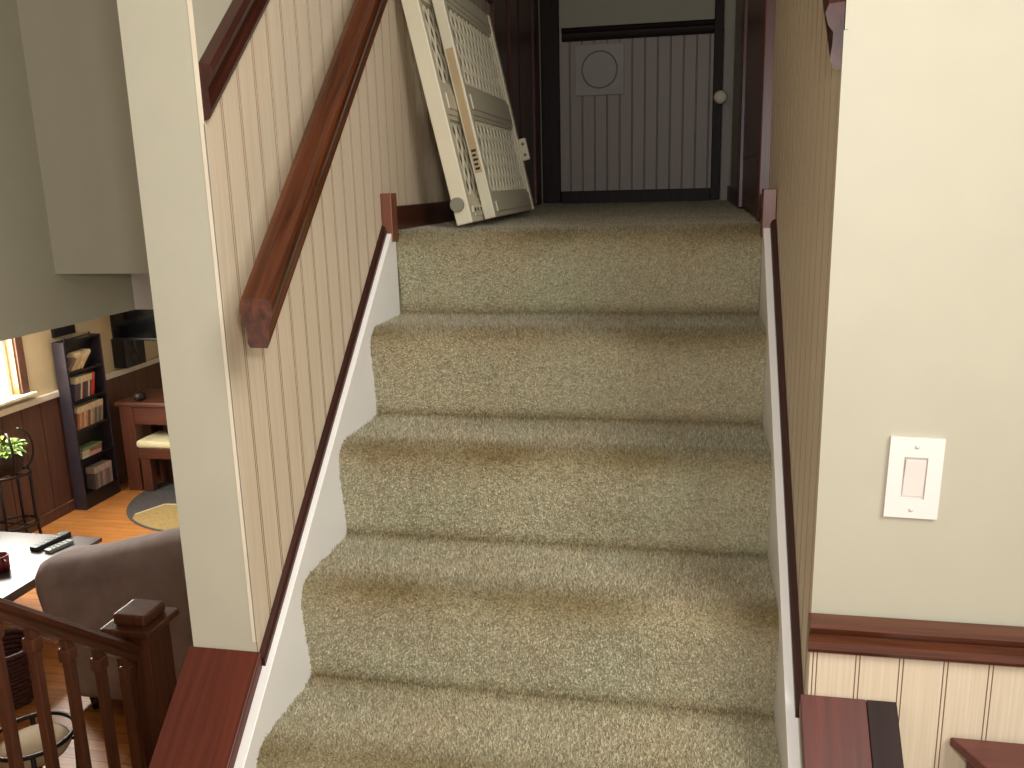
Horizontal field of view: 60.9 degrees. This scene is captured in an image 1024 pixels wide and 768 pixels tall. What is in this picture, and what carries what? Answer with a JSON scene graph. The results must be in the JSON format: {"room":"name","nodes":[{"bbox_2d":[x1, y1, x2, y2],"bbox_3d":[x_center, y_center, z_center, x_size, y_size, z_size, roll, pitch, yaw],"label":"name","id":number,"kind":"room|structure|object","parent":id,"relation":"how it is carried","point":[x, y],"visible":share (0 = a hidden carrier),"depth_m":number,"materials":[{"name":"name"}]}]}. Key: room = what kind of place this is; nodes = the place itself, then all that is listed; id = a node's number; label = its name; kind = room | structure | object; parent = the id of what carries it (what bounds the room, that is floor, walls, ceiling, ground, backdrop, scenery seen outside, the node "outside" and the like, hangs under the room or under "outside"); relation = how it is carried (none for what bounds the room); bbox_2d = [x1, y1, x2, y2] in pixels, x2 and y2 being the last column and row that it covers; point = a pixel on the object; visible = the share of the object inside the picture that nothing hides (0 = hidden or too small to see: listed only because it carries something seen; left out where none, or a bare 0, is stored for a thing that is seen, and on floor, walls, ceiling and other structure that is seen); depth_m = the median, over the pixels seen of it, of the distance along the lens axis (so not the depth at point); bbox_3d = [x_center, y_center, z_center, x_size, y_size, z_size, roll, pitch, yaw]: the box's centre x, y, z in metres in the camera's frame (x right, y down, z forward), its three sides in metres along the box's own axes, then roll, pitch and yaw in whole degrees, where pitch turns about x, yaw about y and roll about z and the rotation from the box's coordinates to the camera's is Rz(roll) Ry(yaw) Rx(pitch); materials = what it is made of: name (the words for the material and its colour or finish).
{"room":"home staircase","nodes":[
{"label":"home staircase","id":0,"kind":"room"},
{"bbox_2d":[0,0,134,340],"bbox_3d":[-1.856,-0.814,-0.119,0.120,2.470,5.600,1,13,11],"label":"wall","id":1,"kind":"structure","parent":0,"point":[34,298],"depth_m":2.34,"materials":[{"name":"paint"}]},
{"bbox_2d":[0,316,158,408],"bbox_3d":[-4.086,0.386,5.281,0.120,2.180,7.300,1,13,11],"label":"wall","id":2,"kind":"structure","parent":0,"point":[37,347],"depth_m":6.94,"materials":[{"name":"paint"}]},
{"bbox_2d":[0,336,37,406],"bbox_3d":[-3.895,-0.270,5.999,0.160,1.035,1.360,1,13,11],"label":"window","id":3,"kind":"structure","parent":2,"relation":"in","point":[14,383],"depth_m":6.59,"materials":[{"name":"white glass"}]},
{"bbox_2d":[51,324,75,337],"bbox_3d":[-3.640,-0.429,7.072,0.021,0.070,0.260,1,13,11],"label":"wall plaque","id":4,"kind":"object","parent":2,"relation":"attached to","point":[70,329],"visible":0.98,"depth_m":7.06,"materials":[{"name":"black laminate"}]},
{"bbox_2d":[17,471,127,532],"bbox_3d":[-3.981,1.405,5.501,0.016,0.090,7.100,1,13,11],"label":"baseboard","id":5,"kind":"structure","parent":2,"relation":"attached to","point":[68,507],"depth_m":7.01,"materials":[{"name":"brown wood"}]},
{"bbox_2d":[0,356,159,416],"bbox_3d":[-4.008,0.484,5.289,0.034,0.050,7.100,1,13,11],"label":"trim","id":6,"kind":"structure","parent":2,"relation":"attached to","point":[37,400],"depth_m":6.89,"materials":[{"name":"beige paint"}]},
{"bbox_2d":[0,362,162,529],"bbox_3d":[-4.006,0.976,5.404,0.012,0.970,7.100,1,13,11],"label":"wainscoting","id":7,"kind":"structure","parent":2,"relation":"attached to","point":[51,475],"depth_m":6.94,"materials":[{"name":"wood"}]},
{"bbox_2d":[111,339,145,368],"bbox_3d":[-3.434,-0.298,7.820,0.139,0.265,0.290,1,13,11],"label":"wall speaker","id":8,"kind":"object","parent":2,"relation":"attached to","point":[125,355],"visible":0.68,"depth_m":7.71,"materials":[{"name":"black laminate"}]},
{"bbox_2d":[110,309,156,340],"bbox_3d":[-2.959,-0.707,7.526,1.169,0.620,0.322,1,13,11],"label":"television","id":9,"kind":"object","parent":2,"relation":"attached to","point":[137,324],"visible":0.19,"depth_m":7.46,"materials":[{"name":"black plastic"}]},
{"bbox_2d":[134,340,139,359],"bbox_3d":[-3.280,-0.314,7.616,0.033,0.211,0.021,-10,15,-32],"label":"cable","id":10,"kind":"object","parent":9,"relation":"hanging from","point":[134,340],"visible":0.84,"depth_m":7.62,"materials":[{"name":"black plastic"}]},
{"bbox_2d":[0,475,163,767],"bbox_3d":[-2.037,1.535,5.135,4.360,0.100,7.300,1,13,11],"label":"floor","id":11,"kind":"structure","parent":0,"point":[108,520],"depth_m":4.90,"materials":[{"name":"orange wood"}]},
{"bbox_2d":[2,628,33,709],"bbox_3d":[-2.604,1.485,4.484,0.362,0.322,0.362,1,13,11],"label":"wicker basket","id":12,"kind":"object","parent":11,"relation":"on","point":[16,659],"visible":0.44,"depth_m":4.43,"materials":[{"name":"brown wicker"}]},
{"bbox_2d":[0,427,42,533],"bbox_3d":[-3.595,0.786,6.250,0.341,0.940,0.341,1,13,11],"label":"plant stand","id":13,"kind":"object","parent":11,"relation":"on","point":[18,475],"visible":0.88,"depth_m":6.27,"materials":[{"name":"metal"}]},
{"bbox_2d":[0,436,27,475],"bbox_3d":[-3.595,0.501,6.165,0.319,0.269,0.334,-10,15,-32],"label":"potted plant","id":14,"kind":"object","parent":13,"relation":"on","point":[6,464],"visible":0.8,"depth_m":6.15,"materials":[{"name":"green plant"}]},
{"bbox_2d":[0,710,78,767],"bbox_3d":[-2.056,1.645,3.772,0.350,0.300,0.350,1,13,11],"label":"stool","id":15,"kind":"object","parent":11,"relation":"on","point":[30,738],"visible":0.61,"depth_m":3.73,"materials":[{"name":"fabric"}]},
{"bbox_2d":[0,531,101,600],"bbox_3d":[-3.045,1.286,5.106,0.785,0.450,1.005,1,13,11],"label":"coffee table","id":16,"kind":"object","parent":11,"relation":"on","point":[19,580],"visible":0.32,"depth_m":5.19,"materials":[{"name":"white wood"}]},
{"bbox_2d":[0,552,9,572],"bbox_3d":[-2.925,1.028,5.008,0.152,0.090,0.104,1,13,11],"label":"mug","id":17,"kind":"object","parent":16,"relation":"on","point":[4,556],"visible":1,"depth_m":4.98,"materials":[{"name":"red ceramic"}]},
{"bbox_2d":[30,531,70,551],"bbox_3d":[-2.849,0.969,5.381,0.060,0.032,0.260,3,14,19],"label":"remote control","id":18,"kind":"object","parent":16,"relation":"on","point":[39,546],"visible":1,"depth_m":5.36,"materials":[{"name":"plastic"}]},
{"bbox_2d":[44,539,73,553],"bbox_3d":[-2.761,0.988,5.310,0.050,0.024,0.170,4,14,23],"label":"remote control","id":19,"kind":"object","parent":16,"relation":"on","point":[67,542],"visible":1,"depth_m":5.29,"materials":[{"name":"grey plastic"}]},
{"bbox_2d":[51,331,120,509],"bbox_3d":[-3.542,0.290,7.272,0.105,1.443,0.455,1,13,11],"label":"bookcase","id":20,"kind":"object","parent":11,"relation":"on","point":[84,498],"visible":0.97,"depth_m":7.25,"materials":[{"name":"black laminate"}]},
{"bbox_2d":[66,352,78,372],"bbox_3d":[-3.576,-0.175,7.036,0.085,0.143,0.151,1,13,11],"label":"book","id":21,"kind":"object","parent":20,"relation":"on","point":[71,357],"visible":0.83,"depth_m":7.04,"materials":[{"name":"beige paper"}]},
{"bbox_2d":[69,378,76,400],"bbox_3d":[-3.574,0.044,7.066,0.085,0.184,0.061,1,13,11],"label":"book","id":22,"kind":"object","parent":20,"relation":"on","point":[73,381],"visible":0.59,"depth_m":7.05,"materials":[{"name":"blue paper"}]},
{"bbox_2d":[69,377,78,399],"bbox_3d":[-3.570,0.038,7.088,0.085,0.185,0.063,1,13,11],"label":"book","id":23,"kind":"object","parent":20,"relation":"on","point":[69,377],"visible":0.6,"depth_m":7.08,"materials":[{"name":"brown paper"}]},
{"bbox_2d":[71,351,81,371],"bbox_3d":[-3.569,-0.183,7.072,0.085,0.143,0.151,1,13,11],"label":"case","id":24,"kind":"object","parent":20,"relation":"on","point":[79,352],"visible":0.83,"depth_m":7.08,"materials":[{"name":"beige paper"}]},
{"bbox_2d":[74,407,79,429],"bbox_3d":[-3.571,0.281,7.105,0.085,0.184,0.059,1,13,11],"label":"book","id":25,"kind":"object","parent":20,"relation":"on","point":[76,409],"visible":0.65,"depth_m":7.09,"materials":[{"name":"brown paper"}]},
{"bbox_2d":[73,406,81,428],"bbox_3d":[-3.566,0.275,7.130,0.085,0.184,0.059,1,13,11],"label":"book","id":26,"kind":"object","parent":20,"relation":"on","point":[73,406],"visible":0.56,"depth_m":7.12,"materials":[{"name":"orange paper"}]},
{"bbox_2d":[72,376,82,398],"bbox_3d":[-3.561,0.028,7.133,0.085,0.184,0.059,1,13,11],"label":"case","id":27,"kind":"object","parent":20,"relation":"on","point":[72,376],"visible":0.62,"depth_m":7.12,"materials":[{"name":"beige paper"}]},
{"bbox_2d":[74,405,83,427],"bbox_3d":[-3.561,0.269,7.156,0.085,0.184,0.059,1,13,11],"label":"book","id":28,"kind":"object","parent":20,"relation":"on","point":[74,405],"visible":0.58,"depth_m":7.15,"materials":[{"name":"beige paper"}]},
{"bbox_2d":[74,375,83,397],"bbox_3d":[-3.557,0.023,7.154,0.085,0.184,0.061,1,13,11],"label":"book","id":29,"kind":"object","parent":20,"relation":"on","point":[74,375],"visible":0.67,"depth_m":7.14,"materials":[{"name":"brown paper"}]},
{"bbox_2d":[74,351,84,370],"bbox_3d":[-3.561,-0.191,7.109,0.085,0.142,0.150,1,13,11],"label":"book","id":30,"kind":"object","parent":20,"relation":"on","point":[83,352],"visible":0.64,"depth_m":7.10,"materials":[{"name":"beige paper"}]},
{"bbox_2d":[79,377,80,398],"bbox_3d":[-3.565,0.033,7.112,0.085,0.185,0.063,1,13,11],"label":"book","id":31,"kind":"object","parent":20,"relation":"on","point":[79,377],"visible":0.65,"depth_m":7.10,"materials":[{"name":"beige paper"}]},
{"bbox_2d":[77,405,85,426],"bbox_3d":[-3.556,0.263,7.182,0.085,0.184,0.059,1,13,11],"label":"book","id":32,"kind":"object","parent":20,"relation":"on","point":[77,405],"visible":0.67,"depth_m":7.17,"materials":[{"name":"beige paper"}]},
{"bbox_2d":[78,375,86,396],"bbox_3d":[-3.552,0.017,7.177,0.085,0.185,0.065,1,13,11],"label":"book","id":33,"kind":"object","parent":20,"relation":"on","point":[85,376],"visible":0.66,"depth_m":7.17,"materials":[{"name":"paper"}]},
{"bbox_2d":[77,404,87,425],"bbox_3d":[-3.550,0.257,7.207,0.085,0.184,0.059,1,13,11],"label":"case","id":34,"kind":"object","parent":20,"relation":"on","point":[77,404],"visible":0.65,"depth_m":7.19,"materials":[{"name":"brown paper"}]},
{"bbox_2d":[77,350,87,369],"bbox_3d":[-3.554,-0.199,7.142,0.085,0.142,0.150,1,13,11],"label":"book","id":35,"kind":"object","parent":20,"relation":"on","point":[86,351],"visible":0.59,"depth_m":7.14,"materials":[{"name":"beige paper"}]},
{"bbox_2d":[78,374,87,396],"bbox_3d":[-3.547,0.012,7.201,0.085,0.184,0.061,1,13,11],"label":"book","id":36,"kind":"object","parent":20,"relation":"on","point":[78,374],"visible":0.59,"depth_m":7.19,"materials":[{"name":"brown paper"}]},
{"bbox_2d":[79,403,90,424],"bbox_3d":[-3.545,0.251,7.233,0.085,0.184,0.059,1,13,11],"label":"case","id":37,"kind":"object","parent":20,"relation":"on","point":[89,414],"visible":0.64,"depth_m":7.22,"materials":[{"name":"brown paper"}]},
{"bbox_2d":[80,349,90,368],"bbox_3d":[-3.547,-0.208,7.176,0.085,0.143,0.151,1,13,11],"label":"book","id":38,"kind":"object","parent":20,"relation":"on","point":[88,350],"visible":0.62,"depth_m":7.17,"materials":[{"name":"beige paper"}]},
{"bbox_2d":[81,373,91,394],"bbox_3d":[-3.539,0.002,7.242,0.085,0.184,0.061,1,13,11],"label":"case","id":39,"kind":"object","parent":20,"relation":"on","point":[81,373],"visible":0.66,"depth_m":7.23,"materials":[{"name":"brown paper"}]},
{"bbox_2d":[82,402,92,424],"bbox_3d":[-3.540,0.245,7.258,0.085,0.184,0.059,1,13,11],"label":"book","id":40,"kind":"object","parent":20,"relation":"on","point":[91,403],"visible":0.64,"depth_m":7.25,"materials":[{"name":"beige paper"}]},
{"bbox_2d":[83,371,94,393],"bbox_3d":[-3.533,-0.009,7.270,0.085,0.192,0.076,1,13,11],"label":"book","id":41,"kind":"object","parent":20,"relation":"on","point":[93,373],"visible":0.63,"depth_m":7.26,"materials":[{"name":"red paper"}]},
{"bbox_2d":[88,374,89,395],"bbox_3d":[-3.543,0.007,7.221,0.085,0.184,0.059,1,13,11],"label":"book","id":42,"kind":"object","parent":20,"relation":"on","point":[88,374],"visible":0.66,"depth_m":7.21,"materials":[{"name":"beige paper"}]},
{"bbox_2d":[85,401,94,423],"bbox_3d":[-3.535,0.239,7.284,0.085,0.184,0.059,1,13,11],"label":"book","id":43,"kind":"object","parent":20,"relation":"on","point":[85,401],"visible":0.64,"depth_m":7.28,"materials":[{"name":"beige paper"}]},
{"bbox_2d":[81,447,101,458],"bbox_3d":[-3.544,0.576,7.279,0.089,0.030,0.240,1,13,11],"label":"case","id":44,"kind":"object","parent":20,"relation":"on","point":[100,448],"visible":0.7,"depth_m":7.26,"materials":[{"name":"beige paper"}]},
{"bbox_2d":[80,444,101,454],"bbox_3d":[-3.544,0.545,7.276,0.089,0.028,0.240,1,13,11],"label":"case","id":45,"kind":"object","parent":44,"relation":"on","point":[99,445],"visible":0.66,"depth_m":7.26,"materials":[{"name":"paper"}]},
{"bbox_2d":[79,441,101,451],"bbox_3d":[-3.544,0.520,7.274,0.089,0.020,0.240,1,13,11],"label":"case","id":46,"kind":"object","parent":45,"relation":"on","point":[91,444],"visible":0.98,"depth_m":7.26,"materials":[{"name":"green paper"}]},
{"bbox_2d":[85,467,98,488],"bbox_3d":[-3.536,0.791,7.333,0.085,0.186,0.040,1,13,11],"label":"book","id":47,"kind":"object","parent":20,"relation":"on","point":[91,472],"visible":1,"depth_m":7.32,"materials":[{"name":"brown paper"}]},
{"bbox_2d":[88,401,96,422],"bbox_3d":[-3.530,0.233,7.310,0.085,0.184,0.059,1,13,11],"label":"book","id":48,"kind":"object","parent":20,"relation":"on","point":[88,401],"visible":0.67,"depth_m":7.30,"materials":[{"name":"beige paper"}]},
{"bbox_2d":[88,400,98,421],"bbox_3d":[-3.524,0.227,7.335,0.085,0.184,0.059,1,13,11],"label":"case","id":49,"kind":"object","parent":20,"relation":"on","point":[88,400],"visible":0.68,"depth_m":7.32,"materials":[{"name":"grey paper"}]},
{"bbox_2d":[88,466,100,487],"bbox_3d":[-3.529,0.784,7.364,0.085,0.186,0.040,1,13,11],"label":"case","id":50,"kind":"object","parent":20,"relation":"on","point":[98,471],"visible":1,"depth_m":7.35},
{"bbox_2d":[90,399,100,420],"bbox_3d":[-3.519,0.221,7.361,0.085,0.184,0.059,1,13,11],"label":"case","id":51,"kind":"object","parent":20,"relation":"on","point":[90,399],"visible":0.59,"depth_m":7.35,"materials":[{"name":"grey paper"}]},
{"bbox_2d":[90,464,103,486],"bbox_3d":[-3.523,0.776,7.396,0.085,0.186,0.040,1,13,11],"label":"case","id":52,"kind":"object","parent":20,"relation":"on","point":[100,466],"visible":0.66,"depth_m":7.39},
{"bbox_2d":[92,398,102,419],"bbox_3d":[-3.514,0.215,7.386,0.085,0.184,0.059,1,13,11],"label":"case","id":53,"kind":"object","parent":20,"relation":"on","point":[92,398],"visible":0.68,"depth_m":7.38,"materials":[{"name":"grey paper"}]},
{"bbox_2d":[94,463,105,484],"bbox_3d":[-3.517,0.769,7.427,0.085,0.186,0.040,1,13,11],"label":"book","id":54,"kind":"object","parent":20,"relation":"on","point":[102,464],"visible":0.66,"depth_m":7.42,"materials":[{"name":"paper"}]},
{"bbox_2d":[96,462,107,483],"bbox_3d":[-3.510,0.762,7.458,0.085,0.186,0.040,1,13,11],"label":"case","id":55,"kind":"object","parent":20,"relation":"on","point":[105,463],"visible":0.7,"depth_m":7.45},
{"bbox_2d":[98,461,110,482],"bbox_3d":[-3.504,0.754,7.489,0.085,0.186,0.040,1,13,11],"label":"case","id":56,"kind":"object","parent":20,"relation":"on","point":[107,462],"visible":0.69,"depth_m":7.48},
{"bbox_2d":[100,460,112,480],"bbox_3d":[-3.498,0.747,7.520,0.085,0.186,0.040,1,13,11],"label":"case","id":57,"kind":"object","parent":20,"relation":"on","point":[110,463],"visible":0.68,"depth_m":7.50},
{"bbox_2d":[0,597,179,767],"bbox_3d":[-1.282,1.027,2.247,0.170,2.150,1.310,1,13,11],"label":"stair railing","id":58,"kind":"object","parent":11,"relation":"on","point":[138,635],"visible":1,"depth_m":2.58,"materials":[{"name":"brown wood"}]},
{"bbox_2d":[35,527,193,708],"bbox_3d":[-1.161,1.089,4.521,2.290,1.000,0.930,1,13,11],"label":"sofa","id":59,"kind":"object","parent":11,"relation":"on","point":[87,585],"visible":0.18,"depth_m":4.18,"materials":[{"name":"grey fabric"}]},
{"bbox_2d":[114,388,167,490],"bbox_3d":[-2.740,0.500,7.700,1.260,0.800,0.530,1,13,11],"label":"desk","id":60,"kind":"object","parent":11,"relation":"on","point":[151,411],"visible":0.39,"depth_m":7.54,"materials":[{"name":"red wood"}]},
{"bbox_2d":[133,391,145,400],"bbox_3d":[-3.216,0.101,7.519,0.104,0.082,0.104,1,13,11],"label":"round ornament","id":61,"kind":"object","parent":60,"relation":"on","point":[139,395],"visible":1,"depth_m":7.49,"materials":[{"name":"metal"}]},
{"bbox_2d":[126,480,178,530],"bbox_3d":[-2.375,0.946,7.474,1.720,0.012,1.720,1,13,11],"label":"round rug","id":62,"kind":"object","parent":11,"relation":"on","point":[156,510],"visible":0.26,"depth_m":7.17,"materials":[{"name":"grey fabric"}]},
{"bbox_2d":[136,430,173,490],"bbox_3d":[-2.795,0.681,7.633,0.835,0.460,0.360,1,13,11],"label":"bench","id":63,"kind":"object","parent":62,"relation":"on","point":[156,445],"visible":0.48,"depth_m":7.55,"materials":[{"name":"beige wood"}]},
{"bbox_2d":[136,430,169,448],"bbox_3d":[-2.800,0.491,7.589,0.835,0.070,0.360,1,13,11],"label":"seat cushion","id":64,"kind":"object","parent":63,"relation":"on","point":[159,439],"depth_m":7.49,"materials":[{"name":"beige fabric"}]},
{"bbox_2d":[16,0,148,273],"bbox_3d":[-0.816,-1.470,2.269,0.960,2.320,0.340,1,13,11],"label":"wall header","id":65,"kind":"structure","parent":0,"point":[74,60],"depth_m":2.35,"materials":[{"name":"paint"}]},
{"bbox_2d":[131,273,152,308],"bbox_3d":[-0.771,-1.446,2.496,0.960,2.470,0.100,1,13,11],"label":"wall","id":66,"kind":"structure","parent":65,"relation":"attached to","point":[141,285],"depth_m":2.80,"materials":[{"name":"white paint"}]},
{"bbox_2d":[117,0,541,651],"bbox_3d":[-0.188,-0.410,2.789,0.109,4.650,3.080,1,13,11],"label":"wall","id":67,"kind":"structure","parent":0,"point":[155,34],"depth_m":1.31,"materials":[{"name":"paint"}]},
{"bbox_2d":[192,0,231,61],"bbox_3d":[-0.279,-1.586,1.928,0.004,1.967,1.930,1,13,11],"label":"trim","id":68,"kind":"structure","parent":67,"relation":"attached to","point":[208,14],"depth_m":1.24,"materials":[{"name":"paint"}]},
{"bbox_2d":[187,0,257,641],"bbox_3d":[-0.455,-0.954,1.103,0.007,2.820,0.005,1,13,11],"label":"trim","id":69,"kind":"structure","parent":67,"relation":"attached to","point":[203,132],"depth_m":1.30,"materials":[{"name":"beige paint"}]},
{"bbox_2d":[239,0,387,347],"bbox_3d":[-0.302,-0.652,1.593,0.114,1.002,1.000,1,13,11],"label":"handrail","id":70,"kind":"object","parent":67,"relation":"attached to","point":[267,286],"visible":1,"depth_m":1.34,"materials":[{"name":"brown wood"}]},
{"bbox_2d":[198,0,493,120],"bbox_3d":[-0.246,-0.871,2.091,0.022,0.575,1.932,1,13,11],"label":"trim","id":71,"kind":"structure","parent":67,"relation":"attached to","point":[218,62],"depth_m":1.27,"materials":[{"name":"brown wood"}]},
{"bbox_2d":[204,0,490,651],"bbox_3d":[-0.246,-0.375,2.207,0.005,1.514,1.930,1,13,11],"label":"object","id":72,"kind":"structure","parent":67,"relation":"attached to","point":[283,391],"depth_m":1.54,"materials":[{"name":"paint"}]},
{"bbox_2d":[397,201,455,229],"bbox_3d":[-0.165,-0.507,2.555,0.012,0.062,1.173,1,13,11],"label":"baseboard","id":73,"kind":"structure","parent":67,"relation":"attached to","point":[412,215],"depth_m":2.23,"materials":[{"name":"brown wood"}]},
{"bbox_2d":[490,0,541,204],"bbox_3d":[0.009,-1.794,3.313,0.018,2.200,0.920,1,13,11],"label":"trim","id":74,"kind":"structure","parent":67,"relation":"attached to","point":[503,13],"depth_m":3.34,"materials":[{"name":"brown wood"}]},
{"bbox_2d":[517,0,534,202],"bbox_3d":[0.035,-1.831,3.456,0.012,2.194,0.380,1,13,11],"label":"door","id":75,"kind":"structure","parent":67,"relation":"in","point":[524,33],"depth_m":3.60,"materials":[{"name":"brown wood"}]},
{"bbox_2d":[396,241,761,314],"bbox_3d":[0.359,-0.500,3.034,1.054,0.186,2.260,1,13,11],"label":"floor","id":76,"kind":"structure","parent":0,"point":[400,299],"depth_m":2.04,"materials":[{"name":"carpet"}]},
{"bbox_2d":[539,0,735,203],"bbox_3d":[0.564,-1.786,3.882,1.104,2.500,0.120,1,13,11],"label":"wall","id":77,"kind":"structure","parent":0,"point":[572,13],"depth_m":3.86,"materials":[{"name":"paint"}]},
{"bbox_2d":[540,0,560,202],"bbox_3d":[0.161,-1.923,3.852,0.084,2.200,0.026,1,13,11],"label":"trim","id":78,"kind":"structure","parent":77,"relation":"attached to","point":[549,9],"depth_m":3.98,"materials":[{"name":"brown wood"}]},
{"bbox_2d":[575,42,623,95],"bbox_3d":[0.395,-1.418,3.929,0.220,0.220,0.013,1,13,11],"label":"air vent","id":79,"kind":"object","parent":77,"relation":"in","point":[599,68],"visible":1,"depth_m":3.93,"materials":[{"name":"plastic"}]},
{"bbox_2d":[561,188,709,203],"bbox_3d":[0.566,-0.865,4.025,0.681,0.064,0.014,1,13,11],"label":"baseboard","id":80,"kind":"structure","parent":77,"relation":"attached to","point":[689,194],"depth_m":4.02,"materials":[{"name":"brown wood"}]},
{"bbox_2d":[540,28,733,198],"bbox_3d":[0.557,-1.203,3.957,0.854,0.730,0.004,1,13,11],"label":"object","id":81,"kind":"structure","parent":77,"relation":"attached to","point":[656,134],"depth_m":3.95,"materials":[{"name":"paint"}]},
{"bbox_2d":[561,19,714,41],"bbox_3d":[0.557,-1.565,3.857,0.680,0.058,0.024,1,13,11],"label":"trim","id":82,"kind":"structure","parent":77,"relation":"attached to","point":[705,26],"depth_m":3.85,"materials":[{"name":"brown wood"}]},
{"bbox_2d":[710,0,724,199],"bbox_3d":[0.892,-1.908,3.706,0.040,2.200,0.026,1,13,11],"label":"trim","id":83,"kind":"structure","parent":77,"relation":"attached to","point":[719,4],"depth_m":3.85,"materials":[{"name":"wood"}]},
{"bbox_2d":[713,90,726,103],"bbox_3d":[0.910,-1.253,3.809,0.060,0.060,0.065,1,13,11],"label":"door knob","id":84,"kind":"object","parent":77,"relation":"attached to","point":[720,96],"visible":1,"depth_m":3.78,"materials":[{"name":"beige metal"}]},
{"bbox_2d":[731,0,967,619],"bbox_3d":[0.761,-0.935,2.463,0.130,3.530,3.096,1,13,11],"label":"wall","id":85,"kind":"structure","parent":0,"point":[904,65],"depth_m":1.09,"materials":[{"name":"paint"}]},
{"bbox_2d":[727,186,736,205],"bbox_3d":[0.765,-0.613,2.888,0.014,0.070,2.219,1,13,11],"label":"baseboard","id":86,"kind":"structure","parent":85,"relation":"attached to","point":[731,190],"depth_m":3.51,"materials":[{"name":"brown wood"}]},
{"bbox_2d":[742,0,761,212],"bbox_3d":[0.646,-1.560,2.212,0.018,2.194,0.760,1,13,11],"label":"door","id":87,"kind":"structure","parent":85,"relation":"in","point":[754,6],"depth_m":2.40,"materials":[{"name":"brown wood"}]},
{"bbox_2d":[736,0,775,219],"bbox_3d":[0.645,-1.559,2.223,0.026,2.200,0.980,1,13,11],"label":"trim","id":88,"kind":"structure","parent":85,"relation":"attached to","point":[768,6],"depth_m":1.98,"materials":[{"name":"brown wood"}]},
{"bbox_2d":[769,0,847,694],"bbox_3d":[0.498,-0.237,1.556,0.005,1.529,0.946,1,13,11],"label":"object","id":89,"kind":"structure","parent":85,"relation":"attached to","point":[808,95],"depth_m":1.31,"materials":[{"name":"paint"}]},
{"bbox_2d":[823,0,844,69],"bbox_3d":[0.470,-0.746,1.437,0.022,0.540,0.935,1,13,11],"label":"trim","id":90,"kind":"structure","parent":85,"relation":"attached to","point":[834,10],"depth_m":1.04,"materials":[{"name":"brown wood"}]},
{"bbox_2d":[844,0,849,29],"bbox_3d":[0.465,-1.471,1.271,0.004,1.935,0.946,1,13,11],"label":"trim","id":91,"kind":"structure","parent":85,"relation":"attached to","point":[847,2],"depth_m":1.03,"materials":[{"name":"paint"}]},
{"bbox_2d":[915,0,1023,626],"bbox_3d":[1.829,-0.574,0.777,2.636,3.530,0.130,1,13,11],"label":"wall","id":92,"kind":"structure","parent":0,"point":[972,560],"depth_m":1.09,"materials":[{"name":"paint"}]},
{"bbox_2d":[883,436,945,519],"bbox_3d":[0.524,0.123,1.136,0.068,0.111,0.008,1,13,11],"label":"light switch","id":93,"kind":"object","parent":92,"relation":"attached to","point":[915,464],"visible":1,"depth_m":1.13,"materials":[{"name":"plastic"}]},
{"bbox_2d":[807,652,1023,767],"bbox_3d":[1.785,0.764,1.032,2.770,0.810,0.004,1,13,11],"label":"trim","id":94,"kind":"structure","parent":92,"relation":"attached to","point":[937,702],"depth_m":1.20,"materials":[{"name":"paint"}]},
{"bbox_2d":[807,613,1023,666],"bbox_3d":[1.766,0.369,0.928,2.770,0.060,0.024,1,13,11],"label":"trim","id":95,"kind":"structure","parent":92,"relation":"attached to","point":[972,643],"depth_m":1.17,"materials":[{"name":"brown wood"}]},
{"bbox_3d":[0.485,1.684,-0.666,4.620,0.150,4.340,1,13,11],"label":"floor","id":96,"kind":"structure","parent":0,"visible":0},
{"bbox_2d":[234,188,802,767],"bbox_3d":[0.243,0.158,2.515,0.854,1.420,3.495,1,13,11],"label":"carpeted staircase","id":97,"kind":"structure","parent":96,"relation":"on","point":[545,519],"depth_m":1.60,"materials":[{"name":"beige carpet"}]},
{"bbox_2d":[401,0,534,225],"bbox_3d":[-0.099,-0.744,2.351,0.198,0.590,0.738,1,13,11],"label":"baby gate","id":98,"kind":"object","parent":97,"relation":"on","point":[484,114],"visible":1,"depth_m":2.17,"materials":[{"name":"plastic"}]},
{"bbox_2d":[471,149,479,169],"bbox_3d":[-0.089,-0.553,2.147,0.022,0.051,0.001,1,13,11],"label":"print","id":99,"kind":"object","parent":98,"relation":"attached to","point":[475,153],"depth_m":2.15,"materials":[{"name":"black"}]},
{"bbox_2d":[518,138,529,160],"bbox_3d":[0.037,-0.725,2.692,0.037,0.069,0.014,1,13,11],"label":"latch","id":100,"kind":"object","parent":98,"relation":"on","point":[523,152],"depth_m":2.69,"materials":[{"name":"plastic"}]},
{"bbox_2d":[950,737,1023,767],"bbox_3d":[0.991,0.853,1.051,0.832,0.670,0.297,1,13,11],"label":"console table","id":101,"kind":"object","parent":96,"relation":"on","point":[977,753],"visible":1,"depth_m":1.17,"materials":[{"name":"brown wood"}]},
{"bbox_3d":[-0.512,0.844,1.274,0.114,0.664,0.502,1,13,11],"label":"wall","id":102,"kind":"structure","parent":0,"visible":0},
{"bbox_2d":[149,646,261,767],"bbox_3d":[-0.517,0.741,1.240,0.130,0.506,0.522,1,13,11],"label":"trim","id":103,"kind":"structure","parent":102,"relation":"attached to","point":[205,721],"depth_m":1.38,"materials":[{"name":"brown wood"}]},
{"bbox_3d":[0.435,0.859,1.074,0.112,0.677,0.482,1,13,11],"label":"wall","id":104,"kind":"structure","parent":0,"visible":0},
{"bbox_2d":[799,694,871,767],"bbox_3d":[0.408,0.732,1.038,0.088,0.487,0.500,1,13,11],"label":"trim","id":105,"kind":"structure","parent":104,"relation":"attached to","point":[834,731],"depth_m":1.20,"materials":[{"name":"brown wood"}]},
{"bbox_2d":[866,700,903,767],"bbox_3d":[0.471,0.734,1.026,0.040,0.487,0.500,1,13,11],"label":"trim","id":106,"kind":"structure","parent":104,"relation":"attached to","point":[883,722],"depth_m":1.19,"materials":[{"name":"brown wood"}]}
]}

